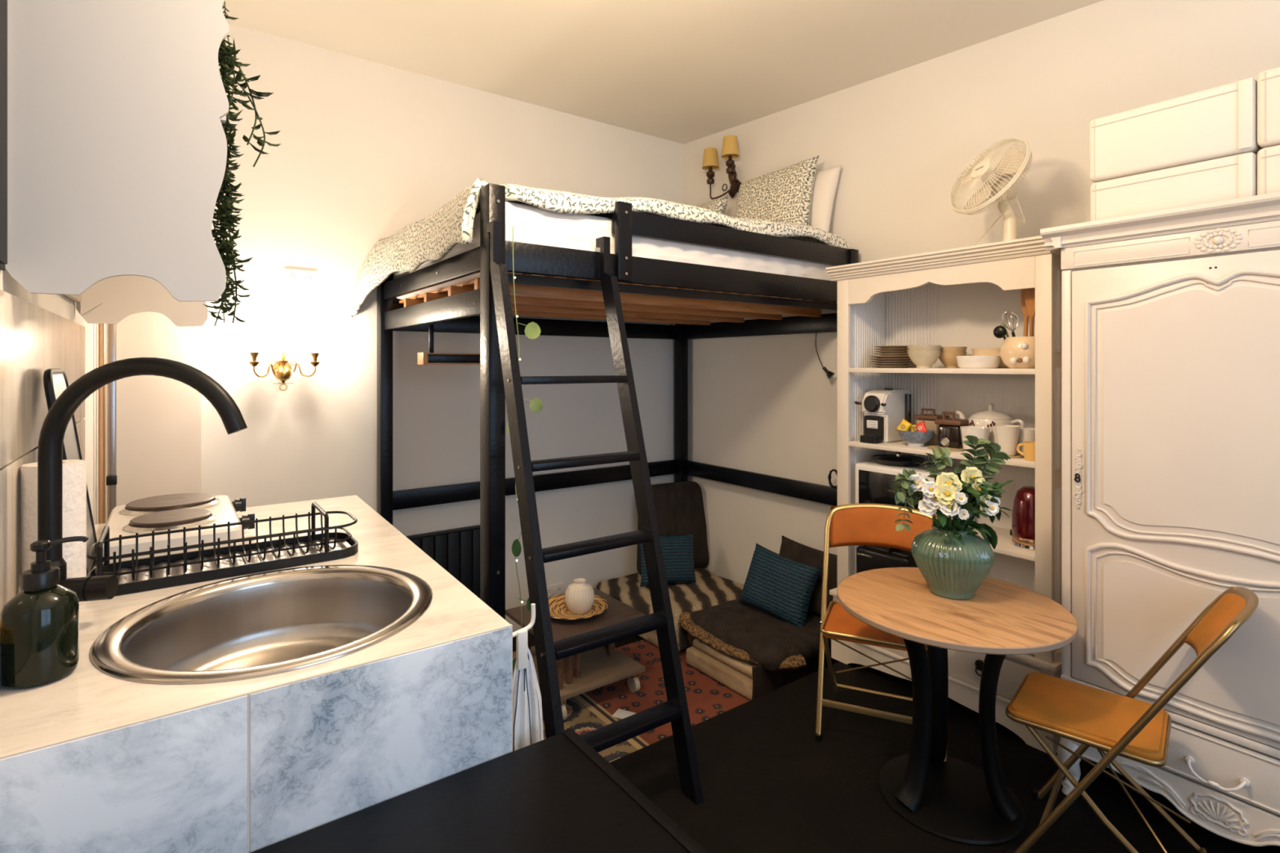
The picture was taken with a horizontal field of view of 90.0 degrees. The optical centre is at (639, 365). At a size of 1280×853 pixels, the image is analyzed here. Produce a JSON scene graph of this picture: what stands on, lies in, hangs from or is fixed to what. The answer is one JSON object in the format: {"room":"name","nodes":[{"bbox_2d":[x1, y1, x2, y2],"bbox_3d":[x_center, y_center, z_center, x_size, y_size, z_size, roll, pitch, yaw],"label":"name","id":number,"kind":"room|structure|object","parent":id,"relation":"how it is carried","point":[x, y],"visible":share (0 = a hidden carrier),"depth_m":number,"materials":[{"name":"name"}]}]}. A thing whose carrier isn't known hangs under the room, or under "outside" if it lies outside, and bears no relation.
{"room":"studio apartment","nodes":[
{"label":"studio apartment","id":0,"kind":"room"},
{"bbox_2d":[0,266,97,524],"bbox_3d":[-0.886,0.060,0.684,0.098,3.620,5.650,0,0,-36],"label":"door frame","id":1,"kind":"structure","parent":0,"point":[62,305],"depth_m":2.45,"materials":[{"name":"paint"}]},
{"bbox_2d":[0,0,7,270],"bbox_3d":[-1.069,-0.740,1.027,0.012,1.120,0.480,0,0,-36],"label":"upper cabinet","id":2,"kind":"object","parent":1,"relation":"attached to","point":[3,3],"visible":1,"depth_m":1.18,"materials":[{"name":"white wood"}]},
{"bbox_2d":[0,289,84,613],"bbox_3d":[-1.423,0.180,1.512,0.011,0.635,1.920,0,0,-36],"label":"backsplash","id":3,"kind":"structure","parent":1,"relation":"attached to","point":[34,340],"depth_m":1.31,"materials":[{"name":"stone"}]},
{"bbox_2d":[97,324,106,524],"bbox_3d":[-2.257,0.300,2.685,0.024,2.300,0.024,0,0,-36],"label":"copper pipe","id":4,"kind":"object","parent":1,"relation":"attached to","point":[101,327],"visible":0.32,"depth_m":2.68,"materials":[{"name":"brown metal"}]},
{"bbox_2d":[4,0,229,326],"bbox_3d":[-1.410,-0.654,1.806,0.374,1.031,1.156,0,0,-36],"label":"wall cabinet","id":5,"kind":"object","parent":1,"relation":"attached to","point":[117,110],"visible":0.96,"depth_m":1.33,"materials":[{"name":"grey wood"}]},
{"bbox_2d":[203,0,280,326],"bbox_3d":[-0.960,-0.470,1.527,0.171,0.759,0.165,0,0,-17],"label":"trailing plant","id":6,"kind":"object","parent":5,"relation":"hanging from","point":[225,58],"visible":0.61,"depth_m":1.49,"materials":[{"name":"green plant"}]},
{"bbox_2d":[102,493,254,564],"bbox_3d":[-1.360,0.459,1.901,0.350,0.080,0.555,0,0,-36],"label":"cooktop","id":7,"kind":"object","parent":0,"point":[173,512],"visible":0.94,"depth_m":1.77,"materials":[{"name":"white metal"}]},
{"bbox_2d":[201,22,684,632],"bbox_3d":[-1.083,0.060,3.978,3.550,3.620,0.100,0,0,-36],"label":"wall","id":8,"kind":"structure","parent":0,"point":[368,151],"depth_m":3.65,"materials":[{"name":"paint"}]},
{"bbox_2d":[106,311,201,523],"bbox_3d":[-2.287,0.275,3.010,0.373,2.350,0.040,0,0,-36],"label":"door","id":9,"kind":"structure","parent":8,"relation":"in","point":[159,418],"depth_m":3.00,"materials":[{"name":"beige paint"}]},
{"bbox_2d":[248,336,319,391],"bbox_3d":[-1.822,-0.005,3.274,0.316,0.276,0.162,0,0,-36],"label":"brass sconce","id":10,"kind":"object","parent":8,"relation":"attached to","point":[282,369],"visible":1,"depth_m":3.28,"materials":[{"name":"gold metal"}]},
{"bbox_2d":[284,268,317,285],"bbox_3d":[-1.794,-0.465,3.387,0.156,0.080,0.013,0,0,-36],"label":"wall socket","id":11,"kind":"object","parent":8,"relation":"attached to","point":[297,277],"visible":1,"depth_m":3.38,"materials":[{"name":"white plastic"}]},
{"bbox_2d":[405,524,479,598],"bbox_3d":[-1.210,1.277,3.753,0.780,0.586,0.063,0,0,-36],"label":"radiator","id":12,"kind":"object","parent":8,"relation":"attached to","point":[456,550],"visible":0.21,"depth_m":3.81,"materials":[{"name":"black metal"}]},
{"bbox_2d":[546,582,564,598],"bbox_3d":[-0.577,1.510,4.277,0.156,0.080,0.013,0,0,-36],"label":"wall socket","id":13,"kind":"object","parent":8,"relation":"attached to","point":[558,588],"visible":0.76,"depth_m":4.28,"materials":[{"name":"white plastic"}]},
{"bbox_2d":[512,634,643,652],"bbox_3d":[-0.120,1.795,3.500,2.540,0.150,1.890,0,0,-36],"label":"floor","id":14,"kind":"structure","parent":0,"point":[636,638],"depth_m":3.97,"materials":[{"name":"brown wood"}]},
{"bbox_2d":[377,182,858,619],"bbox_3d":[-0.111,0.521,3.607,2.220,2.398,1.597,0,0,-36],"label":"bed","id":15,"kind":"object","parent":14,"relation":"on","point":[680,294],"visible":0.8,"depth_m":3.17,"materials":[{"name":"black wood"}]},
{"bbox_2d":[417,324,479,364],"bbox_3d":[-0.916,-0.103,3.301,0.430,0.203,0.090,0,0,-36],"label":"hanging rail","id":16,"kind":"object","parent":15,"relation":"hanging from","point":[430,357],"visible":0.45,"depth_m":3.23,"materials":[{"name":"black metal"}]},
{"bbox_2d":[506,226,543,675],"bbox_3d":[-0.424,0.500,2.358,0.134,2.020,0.041,0,0,-17],"label":"garland","id":17,"kind":"object","parent":15,"relation":"hanging from","point":[532,331],"visible":0.4,"depth_m":2.36,"materials":[{"name":"green plant"}]},
{"bbox_2d":[393,201,837,299],"bbox_3d":[-0.121,-0.496,3.595,2.110,0.263,1.454,0,0,-36],"label":"mattress","id":18,"kind":"object","parent":15,"relation":"on","point":[531,224],"visible":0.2,"depth_m":2.76,"materials":[{"name":"white fabric"}]},
{"bbox_2d":[351,177,850,324],"bbox_3d":[-0.197,-0.517,3.588,2.319,0.511,1.592,0,0,-36],"label":"duvet","id":19,"kind":"object","parent":18,"relation":"on","point":[432,237],"visible":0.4,"depth_m":2.84,"materials":[{"name":"white fabric"}]},
{"bbox_2d":[694,196,728,214],"bbox_3d":[0.374,-0.935,4.400,0.222,0.365,0.500,0,0,-36],"label":"pillow","id":20,"kind":"object","parent":19,"relation":"on","point":[719,206],"visible":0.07,"depth_m":4.25,"materials":[{"name":"white fabric"}]},
{"bbox_2d":[734,155,818,225],"bbox_3d":[0.808,-0.975,3.937,0.230,0.512,0.649,0,0,-36],"label":"pillow","id":21,"kind":"object","parent":19,"relation":"on","point":[784,195],"visible":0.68,"depth_m":3.80,"materials":[{"name":"white fabric"}]},
{"bbox_2d":[808,164,841,231],"bbox_3d":[0.996,-0.965,3.913,0.161,0.498,0.501,0,0,-36],"label":"pillow","id":22,"kind":"object","parent":19,"relation":"on","point":[825,184],"visible":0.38,"depth_m":3.75,"materials":[{"name":"beige fabric"}]},
{"bbox_2d":[815,329,835,378],"bbox_3d":[1.102,-0.064,3.798,0.047,0.293,0.114,0,0,-45],"label":"spotlight","id":23,"kind":"object","parent":15,"relation":"hanging from","point":[829,374],"visible":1,"depth_m":3.78,"materials":[{"name":"black metal"}]},
{"bbox_2d":[539,639,750,762],"bbox_3d":[0.113,1.714,3.276,1.550,0.011,1.250,0,0,-36],"label":"rug","id":24,"kind":"object","parent":14,"relation":"on","point":[707,698],"visible":0.22,"depth_m":3.26,"materials":[{"name":"fabric"}]},
{"bbox_2d":[505,588,646,720],"bbox_3d":[-0.330,1.519,3.414,0.580,0.378,0.580,0,0,-36],"label":"coffee table","id":25,"kind":"object","parent":24,"relation":"on","point":[584,672],"visible":0.48,"depth_m":3.32,"materials":[{"name":"brown wood"}]},
{"bbox_2d":[548,593,608,619],"bbox_3d":[-0.357,1.309,3.438,0.372,0.040,0.372,0,0,-36],"label":"woven plate","id":26,"kind":"object","parent":25,"relation":"on","point":[558,609],"visible":0.59,"depth_m":3.45,"materials":[{"name":"wicker"}]},
{"bbox_2d":[564,577,594,613],"bbox_3d":[-0.324,1.242,3.449,0.157,0.163,0.157,0,0,-36],"label":"ribbed vase","id":27,"kind":"object","parent":26,"relation":"on","point":[580,595],"visible":1,"depth_m":3.40,"materials":[{"name":"beige ceramic"}]},
{"bbox_2d":[512,645,645,701],"bbox_3d":[-0.353,1.583,3.403,0.530,0.025,0.570,0,0,-36],"label":"shelf","id":28,"kind":"object","parent":25,"relation":"attached to","point":[601,667],"depth_m":3.30,"materials":[{"name":"brown wood"}]},
{"bbox_2d":[612,708,635,719],"bbox_3d":[-0.075,1.704,3.117,0.100,0.006,0.070,0,0,25],"label":"paper card","id":29,"kind":"object","parent":24,"relation":"on","point":[620,713],"visible":0.62,"depth_m":3.12,"materials":[{"name":"white paper"}]},
{"bbox_2d":[637,622,695,651],"bbox_3d":[0.265,1.607,4.247,0.796,0.200,0.819,0,0,-36],"label":"seat","id":30,"kind":"object","parent":24,"relation":"on","point":[685,641],"visible":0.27,"depth_m":3.75,"materials":[{"name":"fabric"}]},
{"bbox_2d":[595,568,744,624],"bbox_3d":[0.250,1.518,4.290,0.816,0.095,0.836,0,0,-36],"label":"striped throw","id":31,"kind":"object","parent":30,"relation":"on","point":[709,589],"visible":0.43,"depth_m":4.18,"materials":[{"name":"fabric"}]},
{"bbox_2d":[640,533,696,586],"bbox_3d":[0.187,1.320,4.350,0.448,0.360,0.190,0,0,-22],"label":"cushion","id":32,"kind":"object","parent":31,"relation":"on","point":[677,550],"visible":0.65,"depth_m":4.31,"materials":[{"name":"teal fabric"}]},
{"bbox_2d":[636,480,709,575],"bbox_3d":[0.236,1.180,4.640,0.588,0.643,0.177,0,0,-29],"label":"cushion","id":33,"kind":"object","parent":31,"relation":"on","point":[679,505],"visible":0.57,"depth_m":4.63,"materials":[{"name":"brown fabric"}]},
{"bbox_2d":[685,638,839,700],"bbox_3d":[0.720,1.614,3.661,0.755,0.187,0.541,0,0,-36],"label":"seat","id":34,"kind":"object","parent":24,"relation":"on","point":[751,681],"visible":0.44,"depth_m":3.39,"materials":[{"name":"beige wood"}]},
{"bbox_2d":[679,611,806,670],"bbox_3d":[0.508,1.503,3.466,0.804,0.110,0.176,0,0,42],"label":"throw","id":35,"kind":"object","parent":34,"relation":"on","point":[793,662],"visible":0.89,"depth_m":3.45,"materials":[{"name":"beige fabric"}]},
{"bbox_2d":[690,600,831,671],"bbox_3d":[0.733,1.493,3.670,0.696,0.138,0.712,0,0,-36],"label":"fur throw","id":36,"kind":"object","parent":34,"relation":"on","point":[768,639],"visible":0.65,"depth_m":3.48,"materials":[{"name":"brown fur"}]},
{"bbox_2d":[738,542,822,626],"bbox_3d":[0.802,1.278,3.709,0.223,0.381,0.476,0,0,-36],"label":"cushion","id":37,"kind":"object","parent":36,"relation":"on","point":[782,587],"visible":1,"depth_m":3.63,"materials":[{"name":"teal fabric"}]},
{"bbox_2d":[779,535,837,616],"bbox_3d":[1.001,1.258,3.768,0.189,0.400,0.516,0,0,-36],"label":"cushion","id":38,"kind":"object","parent":36,"relation":"on","point":[789,548],"visible":0.31,"depth_m":3.68,"materials":[{"name":"brown fabric"}]},
{"bbox_2d":[222,0,1102,144],"bbox_3d":[0.551,-1.615,1.736,3.660,0.442,5.650,0,0,-36],"label":"ceiling","id":39,"kind":"structure","parent":0,"point":[683,72],"depth_m":3.26,"materials":[{"name":"paint"}]},
{"bbox_2d":[608,661,1279,852],"bbox_3d":[1.113,1.660,0.969,3.540,0.420,3.650,0,0,-36],"label":"floor","id":40,"kind":"structure","parent":0,"point":[767,784],"depth_m":2.21,"materials":[{"name":"black wood"}]},
{"bbox_2d":[0,495,512,852],"bbox_3d":[-0.982,0.975,1.616,0.822,0.950,1.493,0,0,-36],"label":"countertop","id":41,"kind":"structure","parent":40,"relation":"on","point":[92,760],"depth_m":1.00,"materials":[{"name":"stone"}]},
{"bbox_2d":[0,536,88,688],"bbox_3d":[-0.958,0.390,1.024,0.092,0.217,0.092,0,0,-8],"label":"soap bottle","id":42,"kind":"object","parent":41,"relation":"on","point":[39,626],"visible":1,"depth_m":1.00,"materials":[{"name":"green glass"}]},
{"bbox_2d":[20,459,86,604],"bbox_3d":[-1.219,0.351,1.332,0.101,0.295,0.101,0,0,-36],"label":"paper towel roll","id":43,"kind":"object","parent":41,"relation":"on","point":[74,471],"visible":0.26,"depth_m":1.31,"materials":[{"name":"white paper"}]},
{"bbox_2d":[43,368,97,575],"bbox_3d":[-1.383,0.256,1.560,0.081,0.494,0.276,0,0,-36],"label":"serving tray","id":44,"kind":"object","parent":41,"relation":"on","point":[55,380],"visible":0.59,"depth_m":1.57,"materials":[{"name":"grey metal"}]},
{"bbox_2d":[37,357,247,601],"bbox_3d":[-0.968,0.242,1.248,0.372,0.514,0.064,0,0,-13],"label":"faucet","id":45,"kind":"object","parent":41,"relation":"on","point":[50,451],"visible":0.88,"depth_m":1.22,"materials":[{"name":"black metal"}]},
{"bbox_2d":[86,502,358,595],"bbox_3d":[-1.015,0.440,1.599,0.560,0.117,0.210,0,0,-36],"label":"dish rack","id":46,"kind":"object","parent":41,"relation":"on","point":[134,575],"visible":0.98,"depth_m":1.57,"materials":[{"name":"black metal"}]},
{"bbox_2d":[86,532,358,595],"bbox_3d":[-1.015,0.487,1.599,0.560,0.022,0.210,0,0,-36],"label":"tray","id":47,"kind":"object","parent":46,"relation":"on","point":[199,572],"depth_m":1.58,"materials":[{"name":"black metal"}]},
{"bbox_2d":[90,564,432,684],"bbox_3d":[-0.726,0.583,1.293,0.584,0.182,0.584,0,0,-36],"label":"sink","id":48,"kind":"object","parent":41,"relation":"in","point":[273,622],"visible":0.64,"depth_m":1.43,"materials":[{"name":"silver metal"}]},
{"bbox_2d":[512,603,535,670],"bbox_3d":[-0.242,0.555,1.294,0.080,0.120,0.030,0,0,-40],"label":"wall hook","id":49,"kind":"object","parent":41,"relation":"attached to","point":[521,635],"visible":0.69,"depth_m":1.29,"materials":[{"name":"white plastic"}]},
{"bbox_2d":[512,644,543,751],"bbox_3d":[-0.232,0.726,1.328,0.023,0.312,0.140,0,0,24],"label":"tea towel","id":50,"kind":"object","parent":49,"relation":"hanging from","point":[527,718],"visible":0.53,"depth_m":1.32,"materials":[{"name":"white fabric"}]},
{"bbox_2d":[251,728,707,852],"bbox_3d":[-0.086,1.094,0.454,0.913,0.712,1.434,0,0,-36],"label":"desk","id":51,"kind":"object","parent":40,"relation":"on","point":[557,793],"visible":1,"depth_m":1.05,"materials":[{"name":"black paint"}]},
{"bbox_2d":[486,220,703,805],"bbox_3d":[-0.174,0.468,2.228,0.506,1.965,0.621,0,0,-36],"label":"ladder","id":52,"kind":"object","parent":40,"relation":"on","point":[675,710],"visible":0.92,"depth_m":2.18,"materials":[{"name":"black wood"}]},
{"bbox_2d":[814,503,946,761],"bbox_3d":[0.962,1.018,2.551,0.467,0.863,0.444,0,0,24],"label":"folding chair","id":53,"kind":"object","parent":40,"relation":"on","point":[851,524],"visible":0.62,"depth_m":2.62,"materials":[{"name":"gold metal"}]},
{"bbox_2d":[825,235,1062,754],"bbox_3d":[1.385,0.485,2.866,0.420,1.930,1.030,0,0,-36],"label":"bookcase","id":54,"kind":"object","parent":40,"relation":"on","point":[955,297],"visible":0.36,"depth_m":2.86,"materials":[{"name":"beige paint"}]},
{"bbox_2d":[854,388,911,444],"bbox_3d":[1.191,0.242,3.126,0.285,0.256,0.179,0,0,-36],"label":"coffee machine","id":55,"kind":"object","parent":54,"relation":"on","point":[884,410],"visible":0.98,"depth_m":3.07,"materials":[{"name":"white plastic"}]},
{"bbox_2d":[859,435,881,444],"bbox_3d":[1.103,0.354,3.061,0.065,0.032,0.092,0,0,-36],"label":"drip tray","id":56,"kind":"object","parent":55,"relation":"on","point":[875,439],"depth_m":3.03,"materials":[{"name":"black plastic"}]},
{"bbox_2d":[857,545,917,573],"bbox_3d":[1.270,0.965,2.974,0.510,0.223,0.193,0,0,43],"label":"toaster","id":57,"kind":"object","parent":54,"relation":"on","point":[868,557],"visible":0.36,"depth_m":3.01,"materials":[{"name":"black plastic"}]},
{"bbox_2d":[868,365,916,368],"bbox_3d":[1.230,0.008,3.112,0.223,0.011,0.223,0,0,-36],"label":"dinner plate","id":58,"kind":"object","parent":54,"relation":"on","point":[878,366],"visible":0.93,"depth_m":3.04,"materials":[{"name":"brown ceramic"}]},
{"bbox_2d":[868,363,914,365],"bbox_3d":[1.230,-0.003,3.112,0.223,0.011,0.223,0,0,-36],"label":"dinner plate","id":59,"kind":"object","parent":58,"relation":"on","point":[877,364],"visible":0.88,"depth_m":3.04,"materials":[{"name":"brown"}]},
{"bbox_2d":[855,460,974,520],"bbox_3d":[1.284,0.601,3.015,0.306,0.250,0.440,0,0,-36],"label":"microwave","id":60,"kind":"object","parent":54,"relation":"on","point":[873,480],"visible":0.2,"depth_m":2.99,"materials":[{"name":"white"}]},
{"bbox_2d":[871,451,931,466],"bbox_3d":[1.273,0.444,3.035,0.237,0.060,0.342,0,0,-36],"label":"frying pan","id":61,"kind":"object","parent":60,"relation":"on","point":[898,460],"visible":0.94,"depth_m":3.01,"materials":[{"name":"black metal"}]},
{"bbox_2d":[897,428,934,446],"bbox_3d":[1.268,0.335,2.941,0.158,0.072,0.158,0,0,-36],"label":"bowl","id":62,"kind":"object","parent":54,"relation":"on","point":[913,438],"visible":0.92,"depth_m":2.89,"materials":[{"name":"blue ceramic"}]},
{"bbox_2d":[895,417,912,431],"bbox_3d":[1.215,0.285,2.946,0.027,0.082,0.077,0,0,-36],"label":"packet","id":63,"kind":"object","parent":62,"relation":"in","point":[904,425],"visible":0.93,"depth_m":2.94,"materials":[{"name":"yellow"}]},
{"bbox_2d":[907,350,941,368],"bbox_3d":[1.291,-0.025,2.909,0.140,0.078,0.140,0,0,-36],"label":"bowl","id":64,"kind":"object","parent":54,"relation":"on","point":[922,358],"visible":0.99,"depth_m":2.87,"materials":[{"name":"white ceramic"}]},
{"bbox_2d":[907,345,941,351],"bbox_3d":[1.291,-0.050,2.909,0.142,0.078,0.142,0,0,-36],"label":"bowl","id":65,"kind":"object","parent":64,"relation":"in","point":[910,348],"visible":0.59,"depth_m":2.85,"materials":[{"name":"beige ceramic"}]},
{"bbox_2d":[914,408,949,444],"bbox_3d":[1.374,0.287,3.016,0.112,0.167,0.117,0,0,-36],"label":"canister","id":66,"kind":"object","parent":54,"relation":"on","point":[929,419],"visible":0.59,"depth_m":2.97,"materials":[{"name":"beige wood"}]},
{"bbox_2d":[926,444,963,451],"bbox_3d":[1.365,0.368,2.833,0.176,0.006,0.176,0,0,-36],"label":"woven mat","id":67,"kind":"object","parent":54,"relation":"on","point":[935,447],"visible":0.48,"depth_m":2.80,"materials":[{"name":"beige wicker"}]},
{"bbox_2d":[934,411,968,448],"bbox_3d":[1.402,0.289,2.860,0.116,0.163,0.120,0,0,-36],"label":"coffee canister","id":68,"kind":"object","parent":67,"relation":"on","point":[948,428],"visible":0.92,"depth_m":2.82,"materials":[{"name":"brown glass"}]},
{"bbox_2d":[938,351,967,368],"bbox_3d":[1.421,-0.022,2.917,0.124,0.072,0.124,0,0,-36],"label":"bowl","id":69,"kind":"object","parent":54,"relation":"on","point":[948,359],"visible":0.77,"depth_m":2.88,"materials":[{"name":"beige ceramic"}]},
{"bbox_2d":[940,346,967,351],"bbox_3d":[1.421,-0.046,2.917,0.126,0.072,0.126,0,0,-36],"label":"bowl","id":70,"kind":"object","parent":69,"relation":"on","point":[942,348],"visible":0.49,"depth_m":2.87,"materials":[{"name":"beige ceramic"}]},
{"bbox_2d":[960,426,990,453],"bbox_3d":[1.413,0.317,2.700,0.112,0.108,0.112,0,0,-36],"label":"mug","id":71,"kind":"object","parent":54,"relation":"on","point":[980,432],"visible":0.52,"depth_m":2.67,"materials":[{"name":"white ceramic"}]},
{"bbox_2d":[955,355,1001,368],"bbox_3d":[1.437,-0.013,2.718,0.172,0.052,0.172,0,0,-36],"label":"serving dish","id":72,"kind":"object","parent":54,"relation":"on","point":[963,362],"visible":0.86,"depth_m":2.65,"materials":[{"name":"white ceramic"}]},
{"bbox_2d":[955,403,1024,441],"bbox_3d":[1.529,0.269,2.805,0.242,0.204,0.187,0,0,19],"label":"tureen","id":73,"kind":"object","parent":54,"relation":"on","point":[990,418],"visible":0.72,"depth_m":2.75,"materials":[{"name":"white ceramic"}]},
{"bbox_2d":[968,419,995,426],"bbox_3d":[1.474,0.253,2.759,0.023,0.030,0.116,0,0,-36],"label":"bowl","id":74,"kind":"object","parent":73,"relation":"attached to","point":[983,423],"depth_m":2.74,"materials":[{"name":"white ceramic"}]},
{"bbox_2d":[972,348,1008,368],"bbox_3d":[1.543,-0.029,2.777,0.186,0.084,0.186,0,0,-36],"label":"serving dish","id":75,"kind":"object","parent":54,"relation":"on","point":[975,352],"visible":0.32,"depth_m":2.71,"materials":[{"name":"beige ceramic"}]},
{"bbox_2d":[950,137,1032,245],"bbox_3d":[1.488,-0.719,2.736,0.287,0.478,0.382,0,0,-36],"label":"desk fan","id":76,"kind":"object","parent":54,"relation":"on","point":[999,184],"visible":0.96,"depth_m":2.68,"materials":[{"name":"beige plastic"}]},
{"bbox_2d":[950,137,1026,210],"bbox_3d":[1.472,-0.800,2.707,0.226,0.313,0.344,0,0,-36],"label":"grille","id":77,"kind":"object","parent":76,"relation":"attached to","point":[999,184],"depth_m":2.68,"materials":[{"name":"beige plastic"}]},
{"bbox_2d":[954,142,1032,214],"bbox_3d":[1.488,-0.794,2.718,0.230,0.315,0.344,0,0,-36],"label":"grille","id":78,"kind":"object","parent":76,"relation":"attached to","point":[999,184],"depth_m":2.68,"materials":[{"name":"beige plastic"}]},
{"bbox_2d":[987,453,1023,457],"bbox_3d":[1.494,0.368,2.624,0.156,0.006,0.156,0,0,-36],"label":"woven mat","id":79,"kind":"object","parent":54,"relation":"on","point":[1017,455],"visible":0.2,"depth_m":2.57,"materials":[{"name":"beige wicker"}]},
{"bbox_2d":[994,424,1021,455],"bbox_3d":[1.488,0.305,2.592,0.094,0.118,0.094,0,0,-36],"label":"cup","id":80,"kind":"object","parent":79,"relation":"on","point":[1007,436],"visible":0.79,"depth_m":2.56,"materials":[{"name":"white ceramic"}]},
{"bbox_2d":[999,336,1035,368],"bbox_3d":[1.553,-0.050,2.580,0.189,0.126,0.184,0,0,-36],"label":"jug","id":81,"kind":"object","parent":54,"relation":"on","point":[1019,352],"visible":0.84,"depth_m":2.53,"materials":[{"name":"beige ceramic"}]},
{"bbox_2d":[993,325,1006,340],"bbox_3d":[1.487,-0.088,2.605,0.085,0.146,0.032,0,0,28],"label":"ladle","id":82,"kind":"object","parent":81,"relation":"in","point":[1000,331],"visible":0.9,"depth_m":2.60,"materials":[{"name":"black plastic"}]},
{"bbox_2d":[1001,311,1018,337],"bbox_3d":[1.507,-0.117,2.607,0.058,0.204,0.061,0,0,-17],"label":"whisk","id":83,"kind":"object","parent":81,"relation":"in","point":[1012,330],"visible":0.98,"depth_m":2.60,"materials":[{"name":"silver metal"}]},
{"bbox_2d":[1020,288,1029,336],"bbox_3d":[1.557,-0.168,2.570,0.016,0.325,0.053,0,0,-18],"label":"wooden spatula","id":84,"kind":"object","parent":81,"relation":"in","point":[1025,313],"visible":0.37,"depth_m":2.58,"materials":[{"name":"orange wood"}]},
{"bbox_2d":[1024,288,1035,336],"bbox_3d":[1.548,-0.166,2.541,0.044,0.323,0.115,0,0,22],"label":"wooden spoon","id":85,"kind":"object","parent":81,"relation":"in","point":[1029,294],"visible":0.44,"depth_m":2.53,"materials":[{"name":"orange wood"}]},
{"bbox_2d":[1009,485,1035,551],"bbox_3d":[1.570,0.605,2.629,0.140,0.239,0.281,0,0,3],"label":"kettle","id":86,"kind":"object","parent":54,"relation":"on","point":[1022,531],"visible":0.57,"depth_m":2.52,"materials":[{"name":"red metal"}]},
{"bbox_2d":[1016,441,1035,461],"bbox_3d":[1.520,0.336,2.504,0.068,0.070,0.102,0,0,-36],"label":"cup","id":87,"kind":"object","parent":54,"relation":"on","point":[1028,454],"visible":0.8,"depth_m":2.48,"materials":[{"name":"yellow"}]},
{"bbox_2d":[1017,427,1035,455],"bbox_3d":[1.572,0.315,2.594,0.084,0.112,0.084,0,0,-36],"label":"cup","id":88,"kind":"object","parent":54,"relation":"on","point":[1026,434],"visible":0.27,"depth_m":2.57,"materials":[{"name":"white ceramic"}]},
{"bbox_2d":[836,567,1078,844],"bbox_3d":[1.036,1.120,2.148,0.718,0.660,0.718,0,0,-36],"label":"bistro table","id":89,"kind":"object","parent":40,"relation":"on","point":[953,799],"visible":0.96,"depth_m":2.06,"materials":[{"name":"brown wood"}]},
{"bbox_2d":[911,524,994,599],"bbox_3d":[1.081,0.675,2.220,0.259,0.228,0.260,0,0,-36],"label":"vase","id":90,"kind":"object","parent":89,"relation":"on","point":[952,568],"visible":0.88,"depth_m":2.14,"materials":[{"name":"green ceramic"}]},
{"bbox_2d":[887,435,1013,549],"bbox_3d":[1.093,0.491,2.201,0.415,0.497,0.347,0,0,-36],"label":"bouquet","id":91,"kind":"object","parent":90,"relation":"in","point":[966,495],"visible":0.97,"depth_m":2.18,"materials":[{"name":"beige plant"}]},
{"bbox_2d":[1004,586,1258,852],"bbox_3d":[1.395,1.025,1.842,0.554,0.848,0.391,0,0,42],"label":"folding chair","id":92,"kind":"object","parent":40,"relation":"on","point":[1113,724],"visible":1,"depth_m":1.82,"materials":[{"name":"orange leather"}]},
{"bbox_2d":[1040,191,1279,846],"bbox_3d":[1.916,0.491,2.034,0.666,1.918,0.910,0,0,-36],"label":"wardrobe","id":93,"kind":"object","parent":40,"relation":"on","point":[1171,317],"visible":0.94,"depth_m":1.94,"materials":[{"name":"paint"}]},
{"bbox_2d":[1090,152,1257,221],"bbox_3d":[1.841,-0.540,2.141,0.539,0.144,0.409,0,0,-36],"label":"storage box","id":94,"kind":"object","parent":93,"relation":"on","point":[1234,176],"visible":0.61,"depth_m":1.96,"materials":[{"name":"beige fabric"}]},
{"bbox_2d":[1088,77,1262,182],"bbox_3d":[1.841,-0.721,2.142,0.539,0.209,0.412,0,0,-36],"label":"storage box","id":95,"kind":"object","parent":94,"relation":"on","point":[1219,122],"visible":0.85,"depth_m":1.96,"materials":[{"name":"beige fabric"}]},
{"bbox_2d":[1257,144,1279,195],"bbox_3d":[2.086,-0.542,1.808,0.539,0.148,0.414,0,0,-36],"label":"storage box","id":96,"kind":"object","parent":93,"relation":"on","point":[1268,157],"visible":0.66,"depth_m":1.80,"materials":[{"name":"beige fabric"}]},
{"bbox_2d":[1257,66,1279,148],"bbox_3d":[2.086,-0.728,1.808,0.539,0.215,0.414,0,0,-36],"label":"storage box","id":97,"kind":"object","parent":96,"relation":"on","point":[1268,80],"visible":0.97,"depth_m":1.80,"materials":[{"name":"beige fabric"}]},
{"bbox_2d":[684,0,1279,759],"bbox_3d":[1.988,0.060,2.787,0.100,3.620,5.650,0,0,-36],"label":"wall","id":98,"kind":"structure","parent":0,"point":[901,140],"depth_m":3.42,"materials":[{"name":"paint"}]},
{"bbox_2d":[702,134,741,199],"bbox_3d":[0.575,-1.355,4.472,0.190,0.390,0.350,0,0,-36],"label":"sconce","id":99,"kind":"object","parent":98,"relation":"attached to","point":[730,151],"visible":0.99,"depth_m":4.44,"materials":[{"name":"brown metal"}]},
{"bbox_3d":[-1.548,1.660,2.454,1.000,0.420,1.890,0,0,-36],"label":"floor","id":100,"kind":"structure","parent":0,"visible":0},
{"bbox_2d":[106,324,116,521],"bbox_3d":[-2.303,0.350,2.791,0.036,2.200,0.055,0,0,-36],"label":"metal rail","id":101,"kind":"object","parent":100,"relation":"on","point":[111,478],"visible":0.35,"depth_m":2.78,"materials":[{"name":"grey metal"}]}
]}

